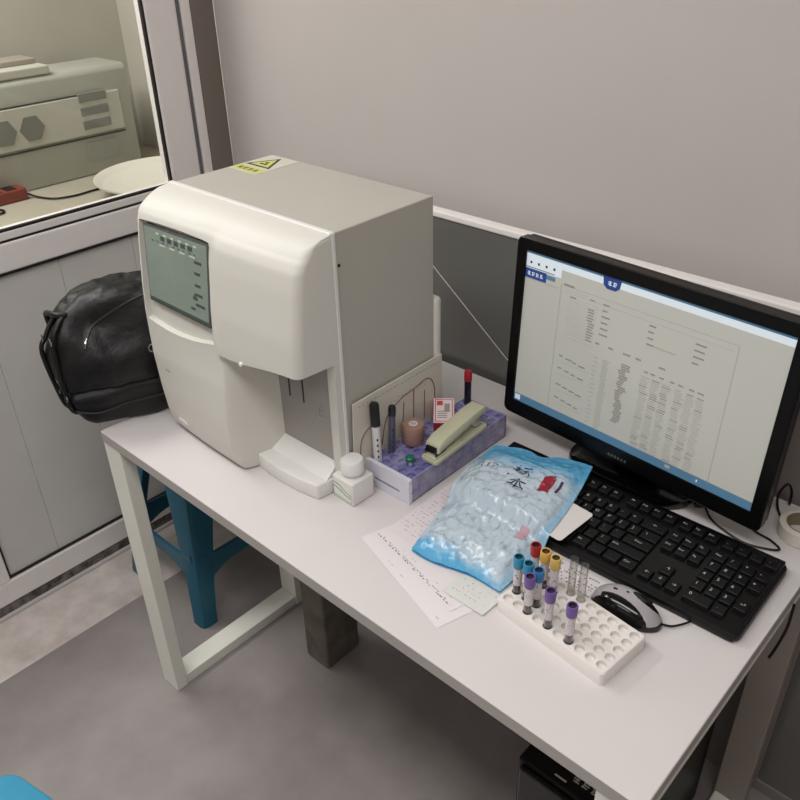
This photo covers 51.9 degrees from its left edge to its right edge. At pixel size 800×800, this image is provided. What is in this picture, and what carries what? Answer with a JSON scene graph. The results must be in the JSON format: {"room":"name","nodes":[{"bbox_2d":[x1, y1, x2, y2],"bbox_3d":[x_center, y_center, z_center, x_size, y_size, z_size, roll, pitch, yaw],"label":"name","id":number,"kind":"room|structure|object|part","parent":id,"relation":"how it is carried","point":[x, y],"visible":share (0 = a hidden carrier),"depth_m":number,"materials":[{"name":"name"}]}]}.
{"room":"laboratory","nodes":[
{"label":"laboratory","id":0,"kind":"room"},
{"bbox_2d":[0,0,141,143],"bbox_3d":[-2.146,-0.639,1.692,0.100,2.700,3.720,25,40,36],"label":"wall","id":1,"kind":"structure","parent":0,"point":[46,31],"depth_m":2.63,"materials":[{"name":"beige paint"}]},
{"bbox_2d":[0,235,164,574],"bbox_3d":[-1.668,0.479,1.444,0.035,0.803,3.170,25,40,36],"label":"wall","id":2,"kind":"structure","parent":0,"point":[57,485],"depth_m":2.12,"materials":[{"name":"white paint"}]},
{"bbox_2d":[0,512,171,617],"bbox_3d":[-1.613,0.878,1.741,0.041,0.040,3.294,25,40,36],"label":"trim","id":3,"kind":"structure","parent":2,"relation":"attached to","point":[35,593],"depth_m":2.33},
{"bbox_2d":[0,519,172,623],"bbox_3d":[-1.591,0.898,1.736,0.010,0.010,3.300,25,40,36],"label":"trim","id":4,"kind":"structure","parent":2,"relation":"attached to","point":[25,606],"depth_m":2.33,"materials":[{"name":"grey metal"}]},
{"bbox_2d":[116,0,233,163],"bbox_3d":[-0.599,-1.200,2.534,0.805,2.700,0.135,25,40,36],"label":"wall","id":5,"kind":"structure","parent":0,"point":[126,10],"depth_m":2.80,"materials":[{"name":"beige paint"}]},
{"bbox_2d":[0,519,772,799],"bbox_3d":[-0.536,1.306,1.084,4.395,0.050,3.600,25,40,36],"label":"floor","id":6,"kind":"structure","parent":0,"point":[96,717],"depth_m":1.95,"materials":[{"name":"plastic"}]},
{"bbox_2d":[0,775,52,799],"bbox_3d":[-0.587,0.883,1.296,0.360,0.450,0.360,16,36,26],"label":"plastic stool","id":7,"kind":"object","parent":6,"relation":"on","point":[12,787],"visible":1,"depth_m":1.30,"materials":[{"name":"blue plastic"}]},
{"bbox_2d":[0,144,159,226],"bbox_3d":[-1.392,0.002,2.298,0.725,0.937,2.180,25,40,36],"label":"countertop","id":8,"kind":"structure","parent":6,"relation":"on","point":[33,207],"depth_m":2.41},
{"bbox_2d":[0,186,16,190],"bbox_3d":[-1.145,-0.619,2.404,0.044,0.002,0.030,25,40,36],"label":"socket","id":9,"kind":"object","parent":8,"relation":"attached to","point":[9,188],"depth_m":2.40,"materials":[{"name":"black plastic"}]},
{"bbox_3d":[-1.177,-0.585,2.384,0.060,0.036,0.175,25,40,36],"label":"power strip","id":10,"kind":"part","parent":8,"relation":"part of","materials":[{"name":"red plastic"}]},
{"bbox_2d":[27,188,99,198],"bbox_3d":[-0.999,-0.615,2.442,0.220,0.015,0.066,-10,33,-14],"label":"cable","id":11,"kind":"object","parent":8,"relation":"on","point":[92,190],"visible":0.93,"depth_m":2.43,"materials":[{"name":"black plastic"}]},
{"bbox_2d":[0,57,140,190],"bbox_3d":[-1.323,-0.716,2.337,0.181,0.314,1.193,25,40,36],"label":"appliance","id":12,"kind":"object","parent":8,"relation":"on","point":[75,120],"visible":0.98,"depth_m":2.51,"materials":[{"name":"beige plastic"}]},
{"bbox_2d":[0,121,16,146],"bbox_3d":[-1.146,-0.769,2.377,0.004,0.068,0.078,25,40,36],"label":"vent","id":13,"kind":"object","parent":12,"relation":"attached to","point":[8,129],"depth_m":2.39,"materials":[{"name":"grey plastic"}]},
{"bbox_2d":[0,62,49,80],"bbox_3d":[-1.327,-0.863,2.252,0.155,0.024,0.700,25,40,36],"label":"tray","id":14,"kind":"object","parent":12,"relation":"on","point":[21,71],"visible":0.76,"depth_m":2.38,"materials":[{"name":"beige plastic"}]},
{"bbox_2d":[0,55,35,67],"bbox_3d":[-1.349,-0.886,2.253,0.095,0.014,0.690,25,40,36],"label":"cardboard sheet","id":15,"kind":"object","parent":14,"relation":"on","point":[17,60],"visible":1,"depth_m":2.42,"materials":[{"name":"beige cardboard"}]},
{"bbox_2d":[19,115,44,140],"bbox_3d":[-1.087,-0.803,2.430,0.004,0.068,0.078,25,40,36],"label":"vent","id":16,"kind":"object","parent":12,"relation":"attached to","point":[31,127],"depth_m":2.43,"materials":[{"name":"grey plastic"}]},
{"bbox_3d":[-1.271,-0.704,2.269,0.010,0.117,1.131,25,40,36],"label":"panel","id":17,"kind":"part","parent":12,"relation":"part of","materials":[{"name":"beige plastic"}]},
{"bbox_3d":[-0.946,-0.801,2.622,0.005,0.055,0.105,25,40,36],"label":"label plate","id":18,"kind":"part","parent":12,"relation":"part of","materials":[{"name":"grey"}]},
{"bbox_2d":[93,156,164,194],"bbox_3d":[-0.698,-0.650,2.451,0.406,0.054,0.406,25,40,36],"label":"basin","id":19,"kind":"object","parent":8,"relation":"in","point":[132,175],"visible":0.27,"depth_m":2.51,"materials":[{"name":"beige ceramic"}]},
{"bbox_2d":[132,465,248,628],"bbox_3d":[-0.532,0.285,2.265,0.360,0.450,0.360,25,40,36],"label":"plastic stool","id":20,"kind":"object","parent":6,"relation":"on","point":[196,557],"visible":0.19,"depth_m":2.13,"materials":[{"name":"teal plastic"}]},
{"bbox_3d":[-0.714,0.300,2.266,0.129,0.430,0.133,-2,32,-1],"label":"leg","id":21,"kind":"part","parent":20,"relation":"part of","materials":[{"name":"teal plastic"}]},
{"bbox_3d":[-0.524,0.389,2.115,0.133,0.430,0.129,-2,32,-1],"label":"leg","id":22,"kind":"part","parent":20,"relation":"part of","materials":[{"name":"teal plastic"}]},
{"bbox_2d":[299,580,358,667],"bbox_3d":[-0.174,0.510,2.026,0.080,0.300,0.110,25,40,36],"label":"stone block","id":23,"kind":"object","parent":6,"relation":"on","point":[331,633],"visible":0.51,"depth_m":2.01,"materials":[{"name":"grey stone"}]},
{"bbox_2d":[101,361,799,799],"bbox_3d":[0.073,0.448,1.696,1.202,0.740,0.667,25,40,36],"label":"desk","id":24,"kind":"object","parent":6,"relation":"on","point":[628,737],"visible":0.55,"depth_m":1.28,"materials":[{"name":"white laminate"}]},
{"bbox_2d":[39,270,168,422],"bbox_3d":[-0.553,-0.114,1.664,0.324,0.277,0.184,-17,35,-23],"label":"handbag","id":25,"kind":"object","parent":24,"relation":"on","point":[99,353],"visible":0.61,"depth_m":1.58,"materials":[{"name":"black leather"}]},
{"bbox_3d":[-0.659,-0.154,1.563,0.073,0.040,0.022,18,37,29],"label":"handle","id":26,"kind":"part","parent":25,"relation":"part of","materials":[{"name":"black leather"}]},
{"bbox_3d":[-0.560,0.391,1.842,0.060,0.714,0.030,25,40,36],"label":"leg","id":27,"kind":"part","parent":24,"relation":"part of","materials":[{"name":"white metal"}]},
{"bbox_2d":[138,155,440,498],"bbox_3d":[-0.199,-0.143,1.507,0.422,0.478,0.359,25,40,36],"label":"blood analyzer","id":28,"kind":"object","parent":24,"relation":"on","point":[281,294],"visible":0.97,"depth_m":1.38,"materials":[{"name":"white plastic"}]},
{"bbox_3d":[-0.376,-0.214,1.405,0.180,0.146,0.026,23,39,34],"label":"lcd frame","id":29,"kind":"part","parent":28,"relation":"part of","materials":[{"name":"grey plastic"}]},
{"bbox_3d":[-0.248,-0.117,1.461,0.420,0.474,0.009,25,40,36],"label":"joint trim","id":30,"kind":"part","parent":28,"relation":"part of","materials":[{"name":"white plastic"}]},
{"bbox_2d":[259,449,333,498],"bbox_3d":[-0.194,0.120,1.505,0.201,0.030,0.071,25,40,36],"label":"tray","id":31,"kind":"object","parent":28,"relation":"on","point":[294,468],"depth_m":1.47,"materials":[{"name":"white plastic"}]},
{"bbox_3d":[-0.166,-0.008,1.438,0.158,0.211,0.012,25,40,36],"label":"niche panel","id":32,"kind":"part","parent":28,"relation":"part of","materials":[{"name":"grey plastic"}]},
{"bbox_3d":[-0.301,0.238,2.079,0.060,0.714,0.030,25,40,36],"label":"leg","id":33,"kind":"part","parent":24,"relation":"part of","materials":[{"name":"white metal"}]},
{"bbox_2d":[333,452,373,505],"bbox_3d":[-0.083,0.134,1.432,0.052,0.079,0.053,26,41,37],"label":"bottle","id":34,"kind":"object","parent":24,"relation":"on","point":[353,484],"visible":1,"depth_m":1.42,"materials":[{"name":"white plastic"}]},
{"bbox_2d":[352,353,442,468],"bbox_3d":[0.000,0.035,1.496,0.005,0.174,0.244,25,40,36],"label":"document folder","id":35,"kind":"object","parent":24,"relation":"on","point":[413,394],"visible":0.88,"depth_m":1.48,"materials":[{"name":"grey plastic"}]},
{"bbox_2d":[361,524,473,627],"bbox_3d":[0.086,0.247,1.315,0.213,0.001,0.232,-18,35,-25],"label":"paper sheet","id":36,"kind":"object","parent":24,"relation":"on","point":[438,614],"visible":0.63,"depth_m":1.25,"materials":[{"name":"white paper"}]},
{"bbox_2d":[374,526,540,611],"bbox_3d":[0.091,0.240,1.326,0.183,0.001,0.214,-20,36,-27],"label":"paper sheet","id":37,"kind":"object","parent":36,"relation":"on","point":[435,577],"visible":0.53,"depth_m":1.29,"materials":[{"name":"white paper"}]},
{"bbox_2d":[390,478,460,576],"bbox_3d":[0.119,0.193,1.399,0.160,0.001,0.265,25,40,36],"label":"paper sheet","id":38,"kind":"object","parent":37,"relation":"on","point":[410,527],"visible":0.29,"depth_m":1.39,"materials":[{"name":"white paper"}]},
{"bbox_2d":[412,445,592,593],"bbox_3d":[0.174,0.173,1.373,0.199,0.054,0.330,17,36,28],"label":"bag","id":39,"kind":"object","parent":38,"relation":"on","point":[509,499],"visible":0.99,"depth_m":1.35,"materials":[{"name":"plastic"}]},
{"bbox_2d":[537,476,556,492],"bbox_3d":[0.248,0.140,1.380,0.020,0.008,0.048,17,36,27],"label":"picture","id":40,"kind":"object","parent":39,"relation":"on","point":[545,484],"depth_m":1.38,"materials":[{"name":"red"}]},
{"bbox_2d":[441,562,540,615],"bbox_3d":[0.144,0.273,1.267,0.085,0.001,0.148,25,40,36],"label":"paper sheet","id":41,"kind":"object","parent":37,"relation":"on","point":[469,591],"visible":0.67,"depth_m":1.24,"materials":[{"name":"white paper"}]},
{"bbox_2d":[366,398,505,504],"bbox_3d":[0.072,0.087,1.528,0.105,0.051,0.280,25,40,36],"label":"desk organizer","id":42,"kind":"object","parent":24,"relation":"on","point":[392,474],"visible":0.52,"depth_m":1.47,"materials":[{"name":"purple cardboard"}]},
{"bbox_2d":[369,401,381,460],"bbox_3d":[-0.041,0.074,1.446,0.021,0.160,0.017,25,40,36],"label":"marker pen","id":43,"kind":"object","parent":42,"relation":"in","point":[373,406],"visible":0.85,"depth_m":1.43,"materials":[{"name":"white plastic"}]},
{"bbox_3d":[-0.020,0.141,1.444,0.105,0.051,0.008,25,40,36],"label":"plate","id":44,"kind":"part","parent":42,"relation":"part of","materials":[{"name":"white"}]},
{"bbox_2d":[388,404,395,453],"bbox_3d":[-0.014,0.070,1.467,0.019,0.143,0.014,25,40,36],"label":"ballpoint pen","id":45,"kind":"object","parent":42,"relation":"in","point":[391,408],"visible":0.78,"depth_m":1.45,"materials":[{"name":"grey"}]},
{"bbox_2d":[405,455,414,464],"bbox_3d":[0.018,0.106,1.448,0.017,0.016,0.017,25,40,36],"label":"pin","id":46,"kind":"object","parent":42,"relation":"on","point":[410,459],"visible":1,"depth_m":1.44,"materials":[{"name":"green plastic"}]},
{"bbox_2d":[402,418,424,446],"bbox_3d":[0.024,0.059,1.496,0.041,0.038,0.041,25,40,36],"label":"tape roll","id":47,"kind":"object","parent":42,"relation":"on","point":[413,429],"visible":1,"depth_m":1.48,"materials":[{"name":"fabric"}]},
{"bbox_2d":[433,398,453,430],"bbox_3d":[0.082,0.027,1.541,0.038,0.042,0.065,0,32,3],"label":"carton","id":48,"kind":"object","parent":42,"relation":"on","point":[443,407],"visible":0.8,"depth_m":1.53,"materials":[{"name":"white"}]},
{"bbox_3d":[0.082,0.019,1.531,0.033,0.002,0.055,0,47,3],"label":"printed panel","id":49,"kind":"part","parent":48,"relation":"part of","materials":[{"name":"white paper"}]},
{"bbox_2d":[422,401,486,465],"bbox_3d":[0.100,0.057,1.484,0.037,0.050,0.159,23,39,34],"label":"stapler","id":50,"kind":"object","parent":42,"relation":"on","point":[463,426],"visible":1,"depth_m":1.47,"materials":[{"name":"beige plastic"}]},
{"bbox_2d":[464,369,471,404],"bbox_3d":[0.132,-0.005,1.605,0.015,0.120,0.015,25,40,36],"label":"marker pen","id":51,"kind":"object","parent":42,"relation":"in","point":[468,372],"visible":0.73,"depth_m":1.59,"materials":[{"name":"black"}]},
{"bbox_2d":[497,572,644,685],"bbox_3d":[0.241,0.317,1.173,0.098,0.024,0.191,-26,39,-34],"label":"tube rack","id":52,"kind":"object","parent":24,"relation":"on","point":[603,644],"visible":0.78,"depth_m":1.15,"materials":[{"name":"white plastic"}]},
{"bbox_2d":[513,553,524,594],"bbox_3d":[0.171,0.256,1.194,0.016,0.076,0.016,15,35,24],"label":"tube","id":53,"kind":"object","parent":52,"relation":"in","point":[518,558],"visible":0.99,"depth_m":1.18,"materials":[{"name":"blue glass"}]},
{"bbox_2d":[522,559,534,599],"bbox_3d":[0.183,0.263,1.182,0.016,0.076,0.016,-27,40,-35],"label":"tube","id":54,"kind":"object","parent":52,"relation":"in","point":[528,565],"visible":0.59,"depth_m":1.17,"materials":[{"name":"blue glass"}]},
{"bbox_2d":[523,572,535,614],"bbox_3d":[0.182,0.277,1.160,0.016,0.076,0.016,-12,33,-16],"label":"tube","id":55,"kind":"object","parent":52,"relation":"in","point":[529,578],"visible":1,"depth_m":1.15,"materials":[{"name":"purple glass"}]},
{"bbox_2d":[530,541,541,567],"bbox_3d":[0.199,0.242,1.215,0.016,0.076,0.016,14,35,23],"label":"tube","id":56,"kind":"object","parent":52,"relation":"in","point":[535,548],"visible":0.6,"depth_m":1.20,"materials":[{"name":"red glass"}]},
{"bbox_2d":[532,566,544,607],"bbox_3d":[0.196,0.270,1.170,0.016,0.076,0.016,-20,36,-27],"label":"tube","id":57,"kind":"object","parent":52,"relation":"in","point":[539,571],"visible":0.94,"depth_m":1.16,"materials":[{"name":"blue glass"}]},
{"bbox_2d":[540,547,551,588],"bbox_3d":[0.211,0.249,1.203,0.016,0.076,0.016,-9,32,-12],"label":"tube","id":58,"kind":"object","parent":52,"relation":"in","point":[545,553],"visible":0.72,"depth_m":1.19,"materials":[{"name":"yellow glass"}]},
{"bbox_2d":[543,586,556,629],"bbox_3d":[0.206,0.291,1.136,0.016,0.076,0.016,-15,34,-20],"label":"tube","id":59,"kind":"object","parent":52,"relation":"in","point":[550,592],"visible":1,"depth_m":1.12,"materials":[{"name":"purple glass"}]},
{"bbox_2d":[549,554,561,588],"bbox_3d":[0.223,0.257,1.191,0.016,0.076,0.016,18,36,28],"label":"tube","id":60,"kind":"object","parent":52,"relation":"in","point":[555,559],"visible":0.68,"depth_m":1.18,"materials":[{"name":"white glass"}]},
{"bbox_2d":[564,601,578,644],"bbox_3d":[0.231,0.305,1.112,0.016,0.076,0.016,27,41,38],"label":"tube","id":61,"kind":"object","parent":52,"relation":"in","point":[572,607],"visible":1,"depth_m":1.10,"materials":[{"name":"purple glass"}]},
{"bbox_2d":[549,559,607,599],"bbox_3d":[0.266,0.280,1.255,0.115,0.001,0.067,25,40,36],"label":"paper sheet","id":62,"kind":"object","parent":24,"relation":"on","point":[568,573],"visible":0.39,"depth_m":1.26,"materials":[{"name":"white paper"}]},
{"bbox_3d":[0.277,0.779,1.174,0.060,0.714,0.030,25,40,36],"label":"leg","id":63,"kind":"part","parent":24,"relation":"part of","materials":[{"name":"white"}]},
{"bbox_2d":[591,583,690,632],"bbox_3d":[0.350,0.300,1.184,0.151,0.033,0.062,13,35,23],"label":"computer mouse","id":64,"kind":"object","parent":24,"relation":"on","point":[624,602],"visible":0.98,"depth_m":1.18,"materials":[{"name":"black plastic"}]},
{"bbox_2d":[508,442,786,641],"bbox_3d":[0.341,0.205,1.345,0.516,0.028,0.196,24,40,35],"label":"keyboard","id":65,"kind":"object","parent":24,"relation":"on","point":[711,579],"visible":0.62,"depth_m":1.26,"materials":[{"name":"black plastic"}]},
{"bbox_2d":[549,503,592,540],"bbox_3d":[0.243,0.182,1.352,0.088,0.002,0.120,-27,40,-34],"label":"card","id":66,"kind":"object","parent":65,"relation":"on","point":[575,516],"visible":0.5,"depth_m":1.33,"materials":[{"name":"white paper"}]},
{"bbox_2d":[504,234,799,530],"bbox_3d":[0.421,-0.043,1.395,0.517,0.396,0.178,25,40,36],"label":"computer monitor","id":67,"kind":"object","parent":24,"relation":"on","point":[676,393],"visible":0.98,"depth_m":1.32,"materials":[{"name":"black plastic"}]},
{"bbox_2d":[693,502,703,507],"bbox_3d":[0.527,0.157,1.436,0.047,0.006,0.095,1,32,4],"label":"power cable","id":68,"kind":"object","parent":24,"relation":"on","point":[696,505],"visible":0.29,"depth_m":1.40,"materials":[{"name":"black plastic"}]},
{"bbox_2d":[704,507,779,550],"bbox_3d":[0.547,0.187,1.387,0.069,0.004,0.220,-9,32,-11],"label":"cable","id":69,"kind":"object","parent":24,"relation":"on","point":[707,512],"visible":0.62,"depth_m":1.33,"materials":[{"name":"black plastic"}]},
{"bbox_3d":[0.683,0.541,1.543,0.060,0.714,0.030,25,40,36],"label":"leg","id":70,"kind":"part","parent":24,"relation":"part of","materials":[{"name":"grey metal"}]},
{"bbox_2d":[768,603,795,658],"bbox_3d":[0.568,0.344,1.223,0.007,0.054,0.078,25,40,36],"label":"cable","id":71,"kind":"object","parent":24,"relation":"hanging from","point":[772,652],"visible":1,"depth_m":1.23,"materials":[{"name":"black plastic"}]},
{"bbox_2d":[776,483,792,516],"bbox_3d":[0.639,0.171,1.370,0.024,0.046,0.060,16,36,26],"label":"cable","id":72,"kind":"object","parent":24,"relation":"on","point":[786,484],"visible":0.91,"depth_m":1.38,"materials":[{"name":"black plastic"}]},
{"bbox_2d":[777,509,799,548],"bbox_3d":[0.652,0.209,1.329,0.075,0.024,0.075,25,40,36],"label":"tape roll","id":73,"kind":"object","parent":24,"relation":"on","point":[788,534],"visible":1,"depth_m":1.32,"materials":[{"name":"beige"}]},
{"bbox_2d":[516,719,715,799],"bbox_3d":[0.409,0.722,1.560,0.186,0.401,0.425,25,40,36],"label":"computer tower","id":74,"kind":"object","parent":6,"relation":"on","point":[540,777],"visible":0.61,"depth_m":1.38,"materials":[{"name":"black plastic"}]},
{"bbox_3d":[0.269,0.803,1.431,0.169,0.380,0.012,25,40,36],"label":"panel","id":75,"kind":"part","parent":74,"relation":"part of","materials":[{"name":"black plastic"}]},
{"bbox_2d":[705,411,799,799],"bbox_3d":[0.734,0.358,1.498,2.460,1.070,0.034,25,40,36],"label":"frame","id":76,"kind":"object","parent":6,"relation":"on","point":[790,473],"visible":0.09,"depth_m":1.68,"materials":[{"name":"grey metal"}]},
{"bbox_2d":[433,216,799,799],"bbox_3d":[0.733,0.351,1.485,2.450,1.036,0.014,25,40,36],"label":"partition panel","id":77,"kind":"object","parent":76,"relation":"attached to","point":[479,265],"visible":0.14,"depth_m":1.72,"materials":[{"name":"grey"}]},
{"bbox_2d":[433,265,507,360],"bbox_3d":[0.161,-0.172,1.759,0.021,0.244,0.312,-28,40,-35],"label":"cable","id":78,"kind":"object","parent":77,"relation":"hanging from","point":[433,265],"visible":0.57,"depth_m":1.76,"materials":[{"name":"white plastic"}]},
{"bbox_2d":[213,0,799,302],"bbox_3d":[0.854,-0.353,1.094,3.495,2.700,0.100,25,40,36],"label":"wall","id":79,"kind":"structure","parent":0,"point":[665,133],"depth_m":1.52,"materials":[{"name":"white paint"}]},
{"bbox_2d":[433,205,799,314],"bbox_3d":[0.719,-0.098,1.214,2.460,0.014,0.026,25,40,36],"label":"trim","id":80,"kind":"structure","parent":79,"relation":"attached to","point":[484,224],"depth_m":1.44,"materials":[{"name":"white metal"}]},
{"bbox_3d":[-1.647,-1.289,0.434,0.045,0.300,3.360,25,40,36],"label":"wall","id":81,"kind":"structure","parent":0,"visible":0},
{"bbox_2d":[0,0,212,608],"bbox_3d":[-1.639,-0.126,1.121,0.045,2.400,3.294,25,40,36],"label":"door frame","id":82,"kind":"structure","parent":81,"relation":"in","point":[160,15],"depth_m":2.06,"materials":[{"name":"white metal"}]},
{"bbox_2d":[0,0,171,243],"bbox_3d":[-1.694,-0.520,0.825,0.042,1.416,3.166,25,40,36],"label":"window","id":83,"kind":"structure","parent":82,"relation":"attached to","point":[29,227],"depth_m":1.99,"materials":[{"name":"white metal"}]},
{"bbox_2d":[174,0,203,173],"bbox_3d":[-0.543,-0.775,2.128,0.033,2.400,0.060,25,40,36],"label":"door frame","id":84,"kind":"structure","parent":81,"relation":"attached to","point":[176,1],"depth_m":2.09,"materials":[{"name":"grey"}]},
{"bbox_2d":[189,0,233,170],"bbox_3d":[-0.504,-0.924,2.081,0.043,2.700,0.066,25,40,36],"label":"trim","id":85,"kind":"structure","parent":81,"relation":"attached to","point":[202,11],"depth_m":2.12,"materials":[{"name":"brown"}]}
]}

